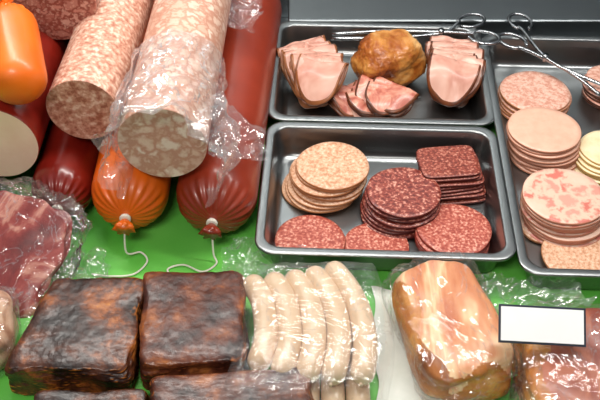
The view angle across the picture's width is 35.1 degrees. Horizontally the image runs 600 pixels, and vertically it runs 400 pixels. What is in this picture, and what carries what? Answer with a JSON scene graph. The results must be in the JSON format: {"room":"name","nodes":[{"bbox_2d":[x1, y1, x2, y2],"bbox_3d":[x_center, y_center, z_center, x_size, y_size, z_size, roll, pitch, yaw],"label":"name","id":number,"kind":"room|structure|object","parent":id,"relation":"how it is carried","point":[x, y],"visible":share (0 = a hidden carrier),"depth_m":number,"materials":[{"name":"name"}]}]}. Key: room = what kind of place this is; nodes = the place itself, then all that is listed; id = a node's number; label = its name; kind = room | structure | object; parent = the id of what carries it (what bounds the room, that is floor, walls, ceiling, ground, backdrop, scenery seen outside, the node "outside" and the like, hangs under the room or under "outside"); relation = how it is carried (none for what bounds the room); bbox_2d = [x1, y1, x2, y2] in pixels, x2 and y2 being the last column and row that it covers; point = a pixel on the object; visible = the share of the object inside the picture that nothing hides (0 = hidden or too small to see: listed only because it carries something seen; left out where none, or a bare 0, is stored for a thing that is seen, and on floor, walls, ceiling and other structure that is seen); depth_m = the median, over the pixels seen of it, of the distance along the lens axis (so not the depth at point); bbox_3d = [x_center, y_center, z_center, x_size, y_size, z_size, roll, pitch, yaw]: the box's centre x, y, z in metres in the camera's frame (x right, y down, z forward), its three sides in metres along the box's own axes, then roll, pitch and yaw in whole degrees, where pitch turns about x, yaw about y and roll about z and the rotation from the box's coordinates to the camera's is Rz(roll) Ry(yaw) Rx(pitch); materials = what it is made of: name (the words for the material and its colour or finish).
{"room":"food shop","nodes":[
{"label":"food shop","id":0,"kind":"room"},
{"bbox_2d":[280,0,287,17],"bbox_3d":[0.100,-0.568,1.469,1.700,0.870,0.030,0,43,0],"label":"wall","id":1,"kind":"structure","parent":0,"point":[284,3],"depth_m":1.66,"materials":[{"name":"silver metal"}]},
{"bbox_2d":[288,0,599,37],"bbox_3d":[0.455,-0.311,1.622,0.950,0.046,0.090,0,43,0],"label":"counter surface","id":2,"kind":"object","parent":1,"relation":"attached to","point":[549,17],"depth_m":1.59,"materials":[{"name":"silver metal"}]},
{"bbox_3d":[0.100,0.137,1.263,1.700,0.116,1.230,0,43,0],"label":"countertop","id":3,"kind":"structure","parent":0,"visible":0},
{"bbox_2d":[0,116,599,399],"bbox_3d":[0.100,0.151,1.160,1.680,0.004,1.040,0,43,0],"label":"mat","id":4,"kind":"object","parent":3,"relation":"on","point":[170,240],"visible":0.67,"depth_m":1.24,"materials":[{"name":"plastic"}]},
{"bbox_2d":[0,286,21,376],"bbox_3d":[-0.376,0.152,1.102,0.101,0.073,0.111,-3,43,-3],"label":"pack","id":5,"kind":"object","parent":4,"relation":"on","point":[9,326],"visible":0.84,"depth_m":1.09},
{"bbox_2d":[0,178,89,317],"bbox_3d":[-0.374,0.078,1.199,0.204,0.134,0.198,15,45,15],"label":"meat","id":6,"kind":"object","parent":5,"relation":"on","point":[35,236],"visible":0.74,"depth_m":1.18,"materials":[{"name":"food"}]},
{"bbox_2d":[31,120,102,216],"bbox_3d":[-0.318,-0.136,1.404,0.083,0.082,0.478,0,43,0],"label":"sausage","id":7,"kind":"object","parent":4,"relation":"on","point":[66,165],"visible":0.41,"depth_m":1.25,"materials":[{"name":"food"}]},
{"bbox_2d":[4,277,143,394],"bbox_3d":[-0.256,0.156,1.114,0.150,0.051,0.157,0,43,0],"label":"bacon","id":8,"kind":"object","parent":4,"relation":"on","point":[82,334],"visible":0.83,"depth_m":1.08,"materials":[{"name":"food"}]},
{"bbox_2d":[34,389,149,399],"bbox_3d":[-0.228,0.248,1.024,0.133,0.037,0.092,0,43,0],"label":"bacon","id":9,"kind":"object","parent":4,"relation":"on","point":[122,394],"visible":0.99,"depth_m":1.04,"materials":[{"name":"food"}]},
{"bbox_2d":[91,29,171,276],"bbox_3d":[-0.225,-0.125,1.377,0.106,0.104,0.549,0,43,0],"label":"sausage","id":10,"kind":"object","parent":4,"relation":"on","point":[142,197],"visible":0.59,"depth_m":1.22,"materials":[{"name":"food"}]},
{"bbox_2d":[46,0,154,138],"bbox_3d":[-0.274,-0.249,1.380,0.097,0.097,0.391,2,43,2],"label":"salami","id":11,"kind":"object","parent":10,"relation":"on","point":[96,60],"visible":0.92,"depth_m":1.25,"materials":[{"name":"food"}]},
{"bbox_2d":[139,270,249,389],"bbox_3d":[-0.124,0.150,1.119,0.134,0.054,0.150,0,43,0],"label":"bacon","id":12,"kind":"object","parent":4,"relation":"on","point":[191,323],"visible":0.84,"depth_m":1.09,"materials":[{"name":"food"}]},
{"bbox_2d":[166,0,281,271],"bbox_3d":[-0.099,-0.139,1.390,0.110,0.108,0.614,2,43,3],"label":"sausage","id":13,"kind":"object","parent":4,"relation":"on","point":[249,53],"visible":0.79,"depth_m":1.28,"materials":[{"name":"food"}]},
{"bbox_2d":[95,0,267,196],"bbox_3d":[-0.130,-0.220,1.306,0.201,0.161,0.527,2,43,2],"label":"sausage","id":14,"kind":"object","parent":13,"relation":"on","point":[165,124],"visible":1,"depth_m":1.19,"materials":[{"name":"food"}]},
{"bbox_2d":[149,367,313,399],"bbox_3d":[-0.072,0.235,1.030,0.188,0.049,0.095,-3,43,-3],"label":"bacon","id":15,"kind":"object","parent":4,"relation":"on","point":[268,384],"visible":0.99,"depth_m":1.03,"materials":[{"name":"food"}]},
{"bbox_2d":[268,21,493,126],"bbox_3d":[0.122,-0.184,1.482,0.334,0.050,0.265,2,43,2],"label":"serving tray","id":16,"kind":"object","parent":4,"relation":"on","point":[284,106],"visible":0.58,"depth_m":1.47,"materials":[{"name":"grey metal"}]},
{"bbox_2d":[283,49,337,97],"bbox_3d":[0.018,-0.194,1.484,0.087,0.067,0.060,-3,43,-3],"label":"ham slice","id":17,"kind":"object","parent":16,"relation":"in","point":[286,55],"visible":0.27,"depth_m":1.48,"materials":[{"name":"food"}]},
{"bbox_2d":[294,53,344,106],"bbox_3d":[0.029,-0.182,1.455,0.077,0.059,0.068,8,43,9],"label":"ham slice","id":18,"kind":"object","parent":16,"relation":"in","point":[300,61],"visible":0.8,"depth_m":1.45,"materials":[{"name":"food"}]},
{"bbox_2d":[296,58,348,108],"bbox_3d":[0.026,-0.178,1.449,0.084,0.064,0.063,13,44,14],"label":"ham slice","id":19,"kind":"object","parent":16,"relation":"in","point":[318,82],"visible":1,"depth_m":1.44,"materials":[{"name":"food"}]},
{"bbox_2d":[329,92,353,116],"bbox_3d":[0.088,-0.148,1.460,0.091,0.044,0.050,-9,44,-9],"label":"slice","id":20,"kind":"object","parent":16,"relation":"on","point":[337,103],"visible":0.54,"depth_m":1.45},
{"bbox_2d":[337,85,360,116],"bbox_3d":[0.092,-0.148,1.460,0.087,0.040,0.056,2,43,2],"label":"slice","id":21,"kind":"object","parent":16,"relation":"on","point":[344,88],"visible":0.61,"depth_m":1.45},
{"bbox_2d":[345,91,385,116],"bbox_3d":[0.111,-0.149,1.445,0.087,0.029,0.050,-1,43,-1],"label":"slice","id":22,"kind":"object","parent":21,"relation":"on","point":[359,106],"visible":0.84,"depth_m":1.44,"materials":[{"name":"food"}]},
{"bbox_2d":[355,74,372,98],"bbox_3d":[0.119,-0.156,1.450,0.088,0.037,0.053,22,47,22],"label":"slice","id":23,"kind":"object","parent":22,"relation":"on","point":[362,81],"visible":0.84,"depth_m":1.45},
{"bbox_2d":[351,80,379,116],"bbox_3d":[0.112,-0.152,1.449,0.078,0.035,0.054,17,45,17],"label":"slice","id":24,"kind":"object","parent":22,"relation":"on","point":[355,82],"visible":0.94,"depth_m":1.45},
{"bbox_2d":[365,81,413,117],"bbox_3d":[0.132,-0.148,1.435,0.075,0.032,0.052,14,45,15],"label":"slice","id":25,"kind":"object","parent":24,"relation":"on","point":[378,100],"visible":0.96,"depth_m":1.43,"materials":[{"name":"food"}]},
{"bbox_2d":[373,77,419,116],"bbox_3d":[0.135,-0.155,1.438,0.078,0.033,0.054,25,48,24],"label":"slice","id":26,"kind":"object","parent":25,"relation":"on","point":[402,97],"visible":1,"depth_m":1.42,"materials":[{"name":"food"}]},
{"bbox_2d":[350,29,426,85],"bbox_3d":[0.139,-0.224,1.498,0.115,0.083,0.096,-21,47,-21],"label":"ham","id":27,"kind":"object","parent":16,"relation":"on","point":[395,55],"visible":0.93,"depth_m":1.46,"materials":[{"name":"food"}]},
{"bbox_2d":[331,13,500,45],"bbox_3d":[0.184,-0.269,1.531,0.268,0.025,0.093,0,43,0],"label":"serving tongs","id":28,"kind":"object","parent":16,"relation":"on","point":[440,31],"visible":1,"depth_m":1.53,"materials":[{"name":"silver metal"}]},
{"bbox_2d":[426,53,480,106],"bbox_3d":[0.229,-0.180,1.445,0.081,0.054,0.063,12,44,12],"label":"ham slice","id":29,"kind":"object","parent":16,"relation":"in","point":[450,81],"visible":1,"depth_m":1.44,"materials":[{"name":"food"}]},
{"bbox_2d":[457,57,485,100],"bbox_3d":[0.240,-0.183,1.453,0.084,0.053,0.058,5,43,5],"label":"ham slice","id":30,"kind":"object","parent":16,"relation":"in","point":[482,63],"visible":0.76,"depth_m":1.45,"materials":[{"name":"food"}]},
{"bbox_2d":[255,122,515,272],"bbox_3d":[0.111,-0.002,1.285,0.327,0.050,0.265,2,43,2],"label":"serving tray","id":31,"kind":"object","parent":4,"relation":"on","point":[384,146],"visible":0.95,"depth_m":1.30,"materials":[{"name":"grey metal"}]},
{"bbox_2d":[282,174,305,211],"bbox_3d":[0.026,-0.017,1.331,0.103,0.006,0.102,-18,46,-18],"label":"sausage slice","id":32,"kind":"object","parent":31,"relation":"on","point":[287,176],"visible":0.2,"depth_m":1.32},
{"bbox_2d":[285,177,351,213],"bbox_3d":[0.030,-0.017,1.325,0.102,0.006,0.102,4,43,4],"label":"sausage slice","id":33,"kind":"object","parent":32,"relation":"on","point":[292,200],"visible":0.23,"depth_m":1.29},
{"bbox_2d":[287,177,352,209],"bbox_3d":[0.033,-0.021,1.323,0.102,0.006,0.102,-22,47,-22],"label":"sausage slice","id":34,"kind":"object","parent":33,"relation":"on","point":[292,193],"visible":0.24,"depth_m":1.29,"materials":[{"name":"food"}]},
{"bbox_2d":[291,182,363,206],"bbox_3d":[0.039,-0.026,1.322,0.102,0.005,0.102,9,44,10],"label":"sausage slice","id":35,"kind":"object","parent":34,"relation":"on","point":[303,197],"visible":0.23,"depth_m":1.29,"materials":[{"name":"food"}]},
{"bbox_2d":[297,177,366,201],"bbox_3d":[0.042,-0.032,1.323,0.102,0.006,0.103,33,52,30],"label":"sausage slice","id":36,"kind":"object","parent":35,"relation":"on","point":[359,188],"visible":0.22,"depth_m":1.29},
{"bbox_2d":[289,156,339,197],"bbox_3d":[0.035,-0.038,1.323,0.101,0.006,0.103,-7,43,-7],"label":"sausage slice","id":37,"kind":"object","parent":36,"relation":"on","point":[298,156],"visible":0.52,"depth_m":1.31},
{"bbox_2d":[290,160,356,197],"bbox_3d":[0.037,-0.038,1.317,0.101,0.006,0.101,-7,43,-8],"label":"sausage slice","id":38,"kind":"object","parent":37,"relation":"on","point":[296,181],"visible":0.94,"depth_m":1.29,"materials":[{"name":"food"}]},
{"bbox_2d":[295,165,363,192],"bbox_3d":[0.045,-0.044,1.317,0.102,0.006,0.102,-28,50,-27],"label":"sausage slice","id":39,"kind":"object","parent":38,"relation":"on","point":[297,174],"visible":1,"depth_m":1.29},
{"bbox_2d":[296,142,368,190],"bbox_3d":[0.045,-0.047,1.314,0.102,0.005,0.102,13,44,14],"label":"sausage slice","id":40,"kind":"object","parent":39,"relation":"on","point":[327,166],"visible":1,"depth_m":1.31,"materials":[{"name":"food"}]},
{"bbox_2d":[344,223,408,250],"bbox_3d":[0.100,0.060,1.248,0.086,0.005,0.086,-3,43,-3],"label":"slice","id":41,"kind":"object","parent":31,"relation":"on","point":[361,236],"visible":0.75,"depth_m":1.25,"materials":[{"name":"food"}]},
{"bbox_2d":[360,211,414,238],"bbox_3d":[0.132,0.018,1.293,0.101,0.005,0.101,-15,45,-15],"label":"slice","id":42,"kind":"object","parent":31,"relation":"on","point":[407,236],"visible":0.12,"depth_m":1.26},
{"bbox_2d":[360,200,413,234],"bbox_3d":[0.132,0.012,1.294,0.102,0.005,0.102,21,47,21],"label":"slice","id":43,"kind":"object","parent":42,"relation":"on","point":[361,205],"visible":0.19,"depth_m":1.26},
{"bbox_2d":[363,207,414,232],"bbox_3d":[0.135,0.009,1.290,0.101,0.006,0.102,-22,47,-22],"label":"slice","id":44,"kind":"object","parent":43,"relation":"on","point":[370,219],"visible":0.21,"depth_m":1.26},
{"bbox_2d":[362,194,387,226],"bbox_3d":[0.135,0.003,1.291,0.101,0.005,0.100,-30,51,-29],"label":"slice","id":45,"kind":"object","parent":44,"relation":"on","point":[364,204],"visible":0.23,"depth_m":1.28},
{"bbox_2d":[366,203,439,228],"bbox_3d":[0.139,0.004,1.284,0.101,0.005,0.101,8,43,9],"label":"slice","id":46,"kind":"object","parent":45,"relation":"on","point":[376,217],"visible":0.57,"depth_m":1.25,"materials":[{"name":"food"}]},
{"bbox_2d":[374,203,439,223],"bbox_3d":[0.139,-0.004,1.286,0.101,0.005,0.101,-12,44,-12],"label":"slice","id":47,"kind":"object","parent":46,"relation":"on","point":[426,217],"visible":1,"depth_m":1.25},
{"bbox_2d":[364,185,430,220],"bbox_3d":[0.137,-0.007,1.284,0.101,0.005,0.100,-17,45,-18],"label":"slice","id":48,"kind":"object","parent":47,"relation":"on","point":[371,207],"visible":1,"depth_m":1.26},
{"bbox_2d":[367,167,440,218],"bbox_3d":[0.140,-0.011,1.281,0.102,0.006,0.100,26,49,25],"label":"slice","id":49,"kind":"object","parent":48,"relation":"on","point":[400,192],"visible":1,"depth_m":1.28,"materials":[{"name":"food"}]},
{"bbox_2d":[415,241,489,252],"bbox_3d":[0.201,0.053,1.256,0.097,0.006,0.099,-28,50,-27],"label":"slice","id":50,"kind":"object","parent":31,"relation":"on","point":[486,251],"visible":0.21,"depth_m":1.24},
{"bbox_2d":[414,232,488,252],"bbox_3d":[0.200,0.048,1.254,0.098,0.006,0.098,25,48,24],"label":"slice","id":51,"kind":"object","parent":50,"relation":"on","point":[418,245],"visible":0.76,"depth_m":1.24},
{"bbox_2d":[415,228,487,252],"bbox_3d":[0.199,0.045,1.250,0.098,0.006,0.099,28,50,27],"label":"slice","id":52,"kind":"object","parent":51,"relation":"on","point":[423,246],"visible":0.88,"depth_m":1.23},
{"bbox_2d":[416,204,491,252],"bbox_3d":[0.203,0.039,1.250,0.098,0.006,0.099,-22,47,-22],"label":"slice","id":53,"kind":"object","parent":52,"relation":"on","point":[456,228],"visible":0.94,"depth_m":1.24,"materials":[{"name":"food"}]},
{"bbox_2d":[440,198,485,204],"bbox_3d":[0.218,-0.017,1.331,0.082,0.004,0.067,-6,43,-6],"label":"slice","id":54,"kind":"object","parent":31,"relation":"on","point":[458,202],"visible":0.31,"depth_m":1.31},
{"bbox_2d":[445,195,485,200],"bbox_3d":[0.218,-0.023,1.333,0.082,0.004,0.067,-3,43,-4],"label":"slice","id":55,"kind":"object","parent":54,"relation":"on","point":[485,195],"visible":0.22,"depth_m":1.31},
{"bbox_2d":[440,183,485,200],"bbox_3d":[0.215,-0.024,1.328,0.082,0.004,0.067,-4,43,-5],"label":"slice","id":56,"kind":"object","parent":55,"relation":"on","point":[483,193],"visible":0.23,"depth_m":1.30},
{"bbox_2d":[441,185,483,197],"bbox_3d":[0.211,-0.029,1.328,0.083,0.004,0.066,-6,43,-7],"label":"slice","id":57,"kind":"object","parent":56,"relation":"on","point":[482,188],"visible":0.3,"depth_m":1.30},
{"bbox_2d":[418,167,483,193],"bbox_3d":[0.211,-0.033,1.328,0.083,0.004,0.067,-7,43,-7],"label":"slice","id":58,"kind":"object","parent":57,"relation":"on","point":[480,186],"visible":0.14,"depth_m":1.31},
{"bbox_2d":[440,184,481,190],"bbox_3d":[0.210,-0.038,1.327,0.082,0.004,0.067,-7,43,-7],"label":"slice","id":59,"kind":"object","parent":58,"relation":"on","point":[448,188],"visible":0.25,"depth_m":1.30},
{"bbox_2d":[438,176,484,187],"bbox_3d":[0.212,-0.040,1.325,0.082,0.005,0.066,-4,43,-5],"label":"slice","id":60,"kind":"object","parent":59,"relation":"on","point":[474,183],"visible":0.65,"depth_m":1.30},
{"bbox_2d":[441,153,482,182],"bbox_3d":[0.211,-0.047,1.327,0.082,0.004,0.067,-3,43,-3],"label":"slice","id":61,"kind":"object","parent":60,"relation":"on","point":[481,173],"visible":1,"depth_m":1.30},
{"bbox_2d":[416,157,479,182],"bbox_3d":[0.206,-0.048,1.323,0.082,0.004,0.066,-5,43,-5],"label":"slice","id":62,"kind":"object","parent":61,"relation":"on","point":[477,176],"visible":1,"depth_m":1.30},
{"bbox_2d":[416,145,480,178],"bbox_3d":[0.206,-0.053,1.323,0.083,0.004,0.066,-4,43,-5],"label":"slice","id":63,"kind":"object","parent":62,"relation":"on","point":[457,161],"visible":1,"depth_m":1.32,"materials":[{"name":"food"}]},
{"bbox_3d":[0.013,0.056,1.253,0.094,0.005,0.093,24,48,23],"label":"slice","id":64,"kind":"object","parent":31,"relation":"on","visible":0},
{"bbox_2d":[275,215,345,267],"bbox_3d":[0.013,0.053,1.248,0.093,0.005,0.095,-13,44,-13],"label":"slice","id":65,"kind":"object","parent":64,"relation":"on","point":[304,231],"visible":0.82,"depth_m":1.25,"materials":[{"name":"food"}]},
{"bbox_2d":[372,286,441,399],"bbox_3d":[0.143,0.194,1.105,0.127,0.005,0.251,0,43,0],"label":"paper","id":66,"kind":"object","parent":4,"relation":"on","point":[397,381],"visible":0.36,"depth_m":1.11,"materials":[{"name":"paper"}]},
{"bbox_2d":[392,260,513,399],"bbox_3d":[0.175,0.147,1.109,0.127,0.065,0.215,-9,44,-9],"label":"smoked pork loin","id":67,"kind":"object","parent":66,"relation":"on","point":[447,323],"visible":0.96,"depth_m":1.07,"materials":[{"name":"food"}]},
{"bbox_2d":[482,35,599,289],"bbox_3d":[0.441,-0.067,1.356,0.325,0.050,0.530,2,43,2],"label":"serving tray","id":68,"kind":"object","parent":4,"relation":"on","point":[579,54],"visible":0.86,"depth_m":1.46,"materials":[{"name":"grey metal"}]},
{"bbox_2d":[519,208,542,244],"bbox_3d":[0.352,0.028,1.282,0.112,0.006,0.112,19,46,19],"label":"sausage slice","id":69,"kind":"object","parent":68,"relation":"on","point":[522,220],"visible":0.18,"depth_m":1.26,"materials":[{"name":"food"}]},
{"bbox_2d":[524,222,599,246],"bbox_3d":[0.356,0.026,1.279,0.111,0.005,0.113,12,44,13],"label":"sausage slice","id":70,"kind":"object","parent":69,"relation":"on","point":[595,240],"visible":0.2,"depth_m":1.24,"materials":[{"name":"food"}]},
{"bbox_2d":[521,211,596,244],"bbox_3d":[0.354,0.020,1.278,0.113,0.006,0.111,1,43,1],"label":"sausage slice","id":71,"kind":"object","parent":70,"relation":"on","point":[525,221],"visible":0.19,"depth_m":1.24,"materials":[{"name":"food"}]},
{"bbox_2d":[524,217,599,242],"bbox_3d":[0.355,0.017,1.274,0.112,0.005,0.111,-9,43,-9],"label":"sausage slice","id":72,"kind":"object","parent":71,"relation":"on","point":[596,233],"visible":0.18,"depth_m":1.24,"materials":[{"name":"food"}]},
{"bbox_2d":[520,197,599,237],"bbox_3d":[0.352,0.010,1.275,0.112,0.005,0.111,4,43,4],"label":"sausage slice","id":73,"kind":"object","parent":72,"relation":"on","point":[524,212],"visible":0.16,"depth_m":1.24,"materials":[{"name":"food"}]},
{"bbox_2d":[527,213,599,233],"bbox_3d":[0.354,0.005,1.274,0.112,0.006,0.112,20,46,20],"label":"sausage slice","id":74,"kind":"object","parent":73,"relation":"on","point":[527,213],"visible":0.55,"depth_m":1.24,"materials":[{"name":"food"}]},
{"bbox_2d":[521,191,599,231],"bbox_3d":[0.352,0.003,1.271,0.113,0.005,0.112,23,47,23],"label":"sausage slice","id":75,"kind":"object","parent":74,"relation":"on","point":[526,210],"visible":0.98,"depth_m":1.23,"materials":[{"name":"food"}]},
{"bbox_2d":[522,197,599,228],"bbox_3d":[0.353,-0.001,1.268,0.113,0.006,0.112,27,49,26],"label":"sausage slice","id":76,"kind":"object","parent":75,"relation":"on","point":[525,205],"visible":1,"depth_m":1.23,"materials":[{"name":"food"}]},
{"bbox_2d":[522,168,599,225],"bbox_3d":[0.352,-0.005,1.266,0.112,0.006,0.111,1,43,1],"label":"sausage slice","id":77,"kind":"object","parent":76,"relation":"on","point":[565,197],"visible":1,"depth_m":1.26,"materials":[{"name":"food"}]},
{"bbox_2d":[509,153,574,174],"bbox_3d":[0.358,-0.067,1.385,0.106,0.006,0.104,-26,49,-26],"label":"sausage slice","id":78,"kind":"object","parent":68,"relation":"on","point":[511,157],"visible":0.11,"depth_m":1.36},
{"bbox_2d":[516,161,576,171],"bbox_3d":[0.358,-0.071,1.384,0.104,0.005,0.105,1,43,2],"label":"sausage slice","id":79,"kind":"object","parent":78,"relation":"on","point":[574,166],"visible":0.09,"depth_m":1.35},
{"bbox_2d":[507,140,574,169],"bbox_3d":[0.354,-0.077,1.384,0.106,0.005,0.105,15,45,16],"label":"sausage slice","id":80,"kind":"object","parent":79,"relation":"on","point":[515,158],"visible":0.16,"depth_m":1.36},
{"bbox_2d":[514,154,576,168],"bbox_3d":[0.357,-0.080,1.382,0.105,0.005,0.104,11,44,11],"label":"sausage slice","id":81,"kind":"object","parent":80,"relation":"on","point":[514,154],"visible":0.13,"depth_m":1.35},
{"bbox_2d":[508,144,578,167],"bbox_3d":[0.354,-0.082,1.378,0.105,0.004,0.106,-7,43,-7],"label":"sausage slice","id":82,"kind":"object","parent":81,"relation":"on","point":[577,156],"visible":0.21,"depth_m":1.34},
{"bbox_2d":[507,137,579,164],"bbox_3d":[0.352,-0.085,1.376,0.105,0.006,0.104,23,47,23],"label":"sausage slice","id":83,"kind":"object","parent":82,"relation":"on","point":[528,158],"visible":0.23,"depth_m":1.34,"materials":[{"name":"food"}]},
{"bbox_2d":[510,139,580,160],"bbox_3d":[0.353,-0.092,1.377,0.106,0.005,0.105,14,45,15],"label":"sausage slice","id":84,"kind":"object","parent":83,"relation":"on","point":[580,139],"visible":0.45,"depth_m":1.35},
{"bbox_2d":[507,135,579,159],"bbox_3d":[0.351,-0.093,1.372,0.105,0.005,0.105,8,43,9],"label":"sausage slice","id":85,"kind":"object","parent":84,"relation":"on","point":[575,149],"visible":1,"depth_m":1.34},
{"bbox_2d":[506,122,577,155],"bbox_3d":[0.350,-0.098,1.372,0.105,0.005,0.106,-29,50,-28],"label":"sausage slice","id":86,"kind":"object","parent":85,"relation":"on","point":[508,134],"visible":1,"depth_m":1.34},
{"bbox_2d":[507,107,581,153],"bbox_3d":[0.352,-0.101,1.369,0.106,0.005,0.105,-3,43,-4],"label":"sausage slice","id":87,"kind":"object","parent":86,"relation":"on","point":[537,129],"visible":1,"depth_m":1.37,"materials":[{"name":"food"}]},
{"bbox_2d":[498,12,599,95],"bbox_3d":[0.380,-0.225,1.486,0.088,0.023,0.227,-21,47,-21],"label":"serving tongs","id":88,"kind":"object","parent":68,"relation":"on","point":[544,56],"visible":1,"depth_m":1.49,"materials":[{"name":"silver metal"}]},
{"bbox_2d":[575,167,599,184],"bbox_3d":[0.431,-0.048,1.365,0.080,0.004,0.080,29,50,28],"label":"sausage slice","id":89,"kind":"object","parent":68,"relation":"on","point":[576,168],"visible":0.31,"depth_m":1.34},
{"bbox_2d":[577,166,599,179],"bbox_3d":[0.434,-0.054,1.365,0.080,0.005,0.080,12,44,13],"label":"sausage slice","id":90,"kind":"object","parent":89,"relation":"on","point":[577,166],"visible":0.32,"depth_m":1.34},
{"bbox_2d":[575,160,599,177],"bbox_3d":[0.433,-0.057,1.362,0.080,0.004,0.080,-15,45,-16],"label":"sausage slice","id":91,"kind":"object","parent":90,"relation":"on","point":[577,163],"visible":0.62,"depth_m":1.34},
{"bbox_2d":[577,157,599,174],"bbox_3d":[0.435,-0.062,1.361,0.080,0.005,0.080,-32,52,-30],"label":"sausage slice","id":92,"kind":"object","parent":91,"relation":"on","point":[582,163],"visible":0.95,"depth_m":1.34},
{"bbox_2d":[578,151,599,169],"bbox_3d":[0.438,-0.069,1.362,0.081,0.005,0.080,-30,51,-29],"label":"sausage slice","id":93,"kind":"object","parent":92,"relation":"on","point":[581,156],"visible":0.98,"depth_m":1.34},
{"bbox_2d":[579,130,599,165],"bbox_3d":[0.440,-0.073,1.361,0.080,0.005,0.080,-2,43,-2],"label":"sausage slice","id":94,"kind":"object","parent":93,"relation":"on","point":[589,148],"visible":0.99,"depth_m":1.36,"materials":[{"name":"food"}]},
{"bbox_3d":[0.359,-0.146,1.471,0.109,0.005,0.108,-21,47,-21],"label":"sausage slice","id":95,"kind":"object","parent":68,"relation":"on","visible":0},
{"bbox_2d":[498,96,510,116],"bbox_3d":[0.359,-0.152,1.471,0.108,0.005,0.108,13,44,14],"label":"sausage slice","id":96,"kind":"object","parent":95,"relation":"on","point":[501,108],"visible":0.06,"depth_m":1.45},
{"bbox_2d":[499,99,569,115],"bbox_3d":[0.361,-0.153,1.466,0.107,0.006,0.108,-26,49,-25],"label":"sausage slice","id":97,"kind":"object","parent":96,"relation":"on","point":[505,109],"visible":0.14,"depth_m":1.45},
{"bbox_2d":[498,88,516,112],"bbox_3d":[0.359,-0.160,1.467,0.109,0.006,0.108,25,48,25],"label":"sausage slice","id":98,"kind":"object","parent":97,"relation":"on","point":[507,106],"visible":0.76,"depth_m":1.45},
{"bbox_2d":[501,91,571,111],"bbox_3d":[0.364,-0.163,1.464,0.108,0.006,0.107,29,50,28],"label":"sausage slice","id":99,"kind":"object","parent":98,"relation":"on","point":[569,104],"visible":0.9,"depth_m":1.44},
{"bbox_2d":[499,71,570,110],"bbox_3d":[0.361,-0.166,1.461,0.108,0.005,0.109,17,45,17],"label":"sausage slice","id":100,"kind":"object","parent":99,"relation":"on","point":[526,89],"visible":0.93,"depth_m":1.46,"materials":[{"name":"food"}]},
{"bbox_3d":[0.366,0.073,1.233,0.100,0.005,0.100,32,52,30],"label":"sausage slice","id":101,"kind":"object","parent":68,"relation":"on","visible":0},
{"bbox_2d":[541,240,599,269],"bbox_3d":[0.362,0.072,1.228,0.100,0.006,0.100,5,43,5],"label":"sausage slice","id":102,"kind":"object","parent":101,"relation":"on","point":[553,256],"visible":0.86,"depth_m":1.23,"materials":[{"name":"food"}]},
{"bbox_2d":[512,308,599,399],"bbox_3d":[0.315,0.194,1.054,0.168,0.079,0.189,0,43,0],"label":"smoked pork loin","id":103,"kind":"object","parent":4,"relation":"on","point":[539,372],"visible":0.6,"depth_m":1.03,"materials":[{"name":"food"}]},
{"bbox_2d":[498,304,585,346],"bbox_3d":[0.263,0.144,1.040,0.094,0.046,0.035,3,43,3],"label":"price card","id":104,"kind":"object","parent":103,"relation":"on","point":[519,324],"visible":1,"depth_m":1.03,"materials":[{"name":"paper"}]},
{"bbox_3d":[-0.446,-0.134,1.406,0.076,0.077,0.472,0,43,0],"label":"sausage","id":105,"kind":"object","parent":4,"relation":"on","visible":0},
{"bbox_2d":[0,31,69,175],"bbox_3d":[-0.396,-0.209,1.378,0.115,0.115,0.402,0,43,0],"label":"sausage","id":106,"kind":"object","parent":105,"relation":"on","point":[23,128],"visible":0.31,"depth_m":1.24,"materials":[{"name":"food"}]},
{"bbox_2d":[0,0,47,104],"bbox_3d":[-0.365,-0.194,1.209,0.072,0.094,0.169,-11,44,-12],"label":"sausage","id":107,"kind":"object","parent":106,"relation":"on","point":[23,73],"visible":1,"depth_m":1.17,"materials":[{"name":"food"}]},
{"bbox_2d":[12,0,99,39],"bbox_3d":[-0.340,-0.355,1.401,0.117,0.116,0.251,0,43,0],"label":"sausage","id":108,"kind":"object","parent":106,"relation":"on","point":[58,19],"visible":0.73,"depth_m":1.32,"materials":[{"name":"food"}]},
{"bbox_3d":[0.008,0.157,1.102,0.208,0.060,0.246,0,43,0],"label":"pack","id":109,"kind":"object","parent":4,"relation":"on","visible":0},
{"bbox_2d":[243,274,277,369],"bbox_3d":[-0.045,0.140,1.106,0.038,0.030,0.145,-4,43,-4],"label":"sausage","id":110,"kind":"object","parent":109,"relation":"in","point":[259,295],"visible":0.99,"depth_m":1.09,"materials":[{"name":"food"}]},
{"bbox_2d":[264,272,301,372],"bbox_3d":[-0.018,0.143,1.104,0.040,0.030,0.160,-4,43,-4],"label":"sausage","id":111,"kind":"object","parent":109,"relation":"in","point":[289,341],"visible":0.94,"depth_m":1.09,"materials":[{"name":"food"}]},
{"bbox_2d":[285,269,326,382],"bbox_3d":[0.009,0.143,1.104,0.042,0.030,0.170,-4,43,-4],"label":"sausage","id":112,"kind":"object","parent":109,"relation":"in","point":[314,331],"visible":0.96,"depth_m":1.08,"materials":[{"name":"food"}]},
{"bbox_2d":[320,328,344,399],"bbox_3d":[0.031,0.180,1.105,0.035,0.027,0.170,-5,43,-6],"label":"sausage","id":113,"kind":"object","parent":109,"relation":"in","point":[337,392],"visible":0.12,"depth_m":1.05,"materials":[{"name":"food"}]},
{"bbox_2d":[305,265,351,386],"bbox_3d":[0.036,0.141,1.105,0.044,0.030,0.178,-5,43,-5],"label":"sausage","id":114,"kind":"object","parent":113,"relation":"on","point":[338,348],"visible":0.95,"depth_m":1.08,"materials":[{"name":"food"}]},
{"bbox_2d":[324,261,377,386],"bbox_3d":[0.064,0.138,1.109,0.043,0.030,0.188,-7,43,-7],"label":"sausage","id":115,"kind":"object","parent":109,"relation":"in","point":[364,334],"visible":0.94,"depth_m":1.09,"materials":[{"name":"food"}]},
{"bbox_2d":[345,330,370,399],"bbox_3d":[0.059,0.180,1.105,0.035,0.028,0.170,-5,43,-6],"label":"sausage","id":116,"kind":"object","parent":109,"relation":"in","point":[354,391],"visible":0.12,"depth_m":1.06,"materials":[{"name":"food"}]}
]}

